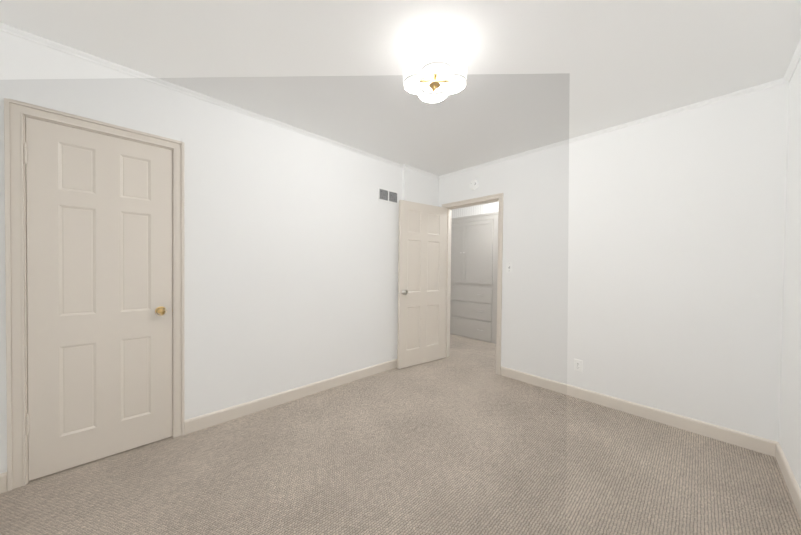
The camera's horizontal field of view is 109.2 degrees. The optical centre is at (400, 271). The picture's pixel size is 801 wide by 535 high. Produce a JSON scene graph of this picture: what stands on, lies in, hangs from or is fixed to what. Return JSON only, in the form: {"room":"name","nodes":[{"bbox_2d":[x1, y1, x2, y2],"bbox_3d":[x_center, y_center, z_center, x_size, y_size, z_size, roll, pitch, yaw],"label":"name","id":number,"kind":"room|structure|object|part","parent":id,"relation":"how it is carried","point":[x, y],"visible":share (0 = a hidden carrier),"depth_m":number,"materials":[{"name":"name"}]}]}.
{"room":"empty bedroom","nodes":[
{"label":"empty bedroom","id":0,"kind":"room"},
{"bbox_2d":[0,31,401,473],"bbox_3d":[-0.923,-0.063,2.757,3.779,2.495,0.120,0,1,-44],"label":"wall","id":1,"kind":"structure","parent":0,"point":[291,239],"depth_m":2.39,"materials":[{"name":"paint"}]},
{"bbox_2d":[0,472,6,492],"bbox_3d":[-1.157,1.164,0.460,0.030,0.101,2.930,0,1,-44],"label":"baseboard","id":2,"kind":"structure","parent":1,"relation":"attached to","point":[3,476],"depth_m":1.53,"materials":[{"name":"paint"}]},
{"bbox_2d":[4,98,183,491],"bbox_3d":[-1.889,0.155,1.845,0.675,2.065,0.120,0,1,-44],"label":"door frame","id":3,"kind":"structure","parent":1,"relation":"attached to","point":[26,318],"depth_m":1.60,"materials":[{"name":"paint"}]},
{"bbox_2d":[23,117,172,480],"bbox_3d":[-1.841,0.162,1.792,0.646,2.030,0.095,0,1,-44],"label":"closet door","id":4,"kind":"structure","parent":1,"relation":"in","point":[99,262],"depth_m":1.76,"materials":[{"name":"paint"}]},
{"bbox_3d":[-1.635,0.274,1.946,0.059,0.059,0.031,0,1,-44],"label":"knob","id":5,"kind":"part","parent":4,"relation":"part of","materials":[{"name":"gold metal"}]},
{"bbox_2d":[378,187,397,203],"bbox_3d":[-0.143,-0.899,3.391,0.313,0.150,0.006,0,1,-44],"label":"air vent","id":6,"kind":"object","parent":1,"relation":"in","point":[387,195],"depth_m":3.38,"materials":[{"name":"white"}]},
{"bbox_2d":[397,200,445,368],"bbox_3d":[0.290,0.158,3.647,0.772,2.030,0.155,0,1,-36],"label":"bedroom door","id":7,"kind":"structure","parent":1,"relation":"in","point":[421,278],"depth_m":3.61,"materials":[{"name":"paint"}]},
{"bbox_2d":[0,334,800,534],"bbox_3d":[-0.070,1.221,2.982,5.920,0.060,5.973,0,1,-44],"label":"floor","id":8,"kind":"structure","parent":0,"point":[463,438],"depth_m":1.70,"materials":[{"name":"carpet"}]},
{"bbox_2d":[450,219,494,342],"bbox_3d":[1.291,0.148,5.278,0.542,2.053,1.193,0,1,-44],"label":"tall cabinet","id":9,"kind":"object","parent":8,"relation":"on","point":[472,279],"depth_m":4.96,"materials":[{"name":"paint"}]},
{"bbox_3d":[1.116,0.718,5.125,0.019,0.882,1.146,0,1,-44],"label":"drawer","id":10,"kind":"part","parent":9,"relation":"part of","materials":[{"name":"paint"}]},
{"bbox_3d":[1.127,-0.326,5.111,0.021,1.071,1.146,0,1,-44],"label":"door","id":11,"kind":"part","parent":9,"relation":"part of","materials":[{"name":"paint"}]},
{"bbox_2d":[0,0,800,175],"bbox_3d":[-0.043,-1.364,2.946,5.920,0.120,5.973,0,1,-44],"label":"ceiling","id":12,"kind":"structure","parent":0,"point":[541,73],"depth_m":1.70,"materials":[{"name":"paint"}]},
{"bbox_2d":[403,26,466,102],"bbox_3d":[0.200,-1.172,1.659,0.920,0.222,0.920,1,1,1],"label":"ceiling light","id":13,"kind":"object","parent":12,"relation":"attached to","point":[434,64],"visible":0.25,"depth_m":1.57,"materials":[{"name":"white glass"}]},
{"bbox_2d":[404,63,465,101],"bbox_3d":[0.199,-1.094,1.660,0.362,0.003,0.362,1,1,1],"label":"diffuser","id":14,"kind":"object","parent":13,"relation":"attached to","point":[428,72],"depth_m":1.58,"materials":[{"name":"white glass"}]},
{"bbox_2d":[402,168,438,205],"bbox_3d":[0.265,-0.064,3.772,0.659,2.495,0.045,0,1,-44],"label":"wall","id":15,"kind":"structure","parent":0,"point":[417,187],"depth_m":3.70,"materials":[{"name":"paint"}]},
{"bbox_2d":[0,23,800,178],"bbox_3d":[0.192,-1.268,1.667,3.659,0.030,2.953,0,1,-44],"label":"trim","id":16,"kind":"structure","parent":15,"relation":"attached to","point":[790,71],"depth_m":2.11,"materials":[{"name":"paint"}]},
{"bbox_2d":[452,202,495,217],"bbox_3d":[1.195,-1.102,5.157,0.120,0.440,1.200,0,1,-44],"label":"wall","id":17,"kind":"structure","parent":0,"point":[476,210],"depth_m":4.97,"materials":[{"name":"white paint"}]},
{"bbox_2d":[438,83,788,441],"bbox_3d":[0.695,-0.061,3.885,0.120,2.495,5.673,0,1,-44],"label":"wall","id":18,"kind":"structure","parent":0,"point":[646,259],"depth_m":2.31,"materials":[{"name":"paint"}]},
{"bbox_2d":[442,193,503,374],"bbox_3d":[0.916,0.141,3.653,0.162,2.105,0.880,0,1,-44],"label":"door frame","id":19,"kind":"structure","parent":18,"relation":"attached to","point":[499,272],"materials":[{"name":"paint"}]},
{"bbox_2d":[469,180,478,189],"bbox_3d":[0.907,-1.078,3.542,0.040,0.128,0.128,0,1,-44],"label":"smoke detector","id":20,"kind":"object","parent":18,"relation":"attached to","point":[473,184],"depth_m":3.52,"materials":[{"name":"white plastic"}]},
{"bbox_2d":[506,262,511,271],"bbox_3d":[1.228,-0.047,3.224,0.017,0.115,0.070,0,1,-44],"label":"light switch","id":21,"kind":"object","parent":18,"relation":"attached to","point":[508,266],"depth_m":3.22,"materials":[{"name":"white plastic"}]},
{"bbox_2d":[574,359,581,371],"bbox_3d":[1.703,0.903,2.732,0.008,0.115,0.070,0,1,-44],"label":"electrical outlet","id":22,"kind":"object","parent":18,"relation":"attached to","point":[577,365],"visible":1,"depth_m":2.73,"materials":[{"name":"white plastic"}]},
{"bbox_2d":[501,366,771,455],"bbox_3d":[1.826,1.166,2.600,0.014,0.101,1.926,0,1,-44],"label":"baseboard","id":23,"kind":"structure","parent":18,"relation":"attached to","point":[723,434],"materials":[{"name":"paint"}]},
{"bbox_2d":[779,59,800,489],"bbox_3d":[1.193,-0.009,0.529,3.779,2.495,0.120,0,1,-44],"label":"wall","id":24,"kind":"structure","parent":0,"point":[790,420],"depth_m":1.69,"materials":[{"name":"paint"}]},
{"bbox_2d":[772,440,800,519],"bbox_3d":[1.178,1.186,0.635,3.659,0.101,0.014,0,1,-44],"label":"baseboard","id":25,"kind":"structure","parent":24,"relation":"attached to","point":[793,487],"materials":[{"name":"paint"}]},
{"bbox_3d":[1.698,-0.061,4.630,0.120,2.495,5.973,0,1,-44],"label":"wall","id":26,"kind":"structure","parent":0,"visible":0},
{"bbox_2d":[451,212,497,343],"bbox_3d":[1.128,0.096,5.122,0.030,2.155,1.380,0,1,-44],"label":"door frame","id":27,"kind":"structure","parent":26,"relation":"attached to","point":[485,216],"depth_m":4.68,"materials":[{"name":"paint"}]}
]}

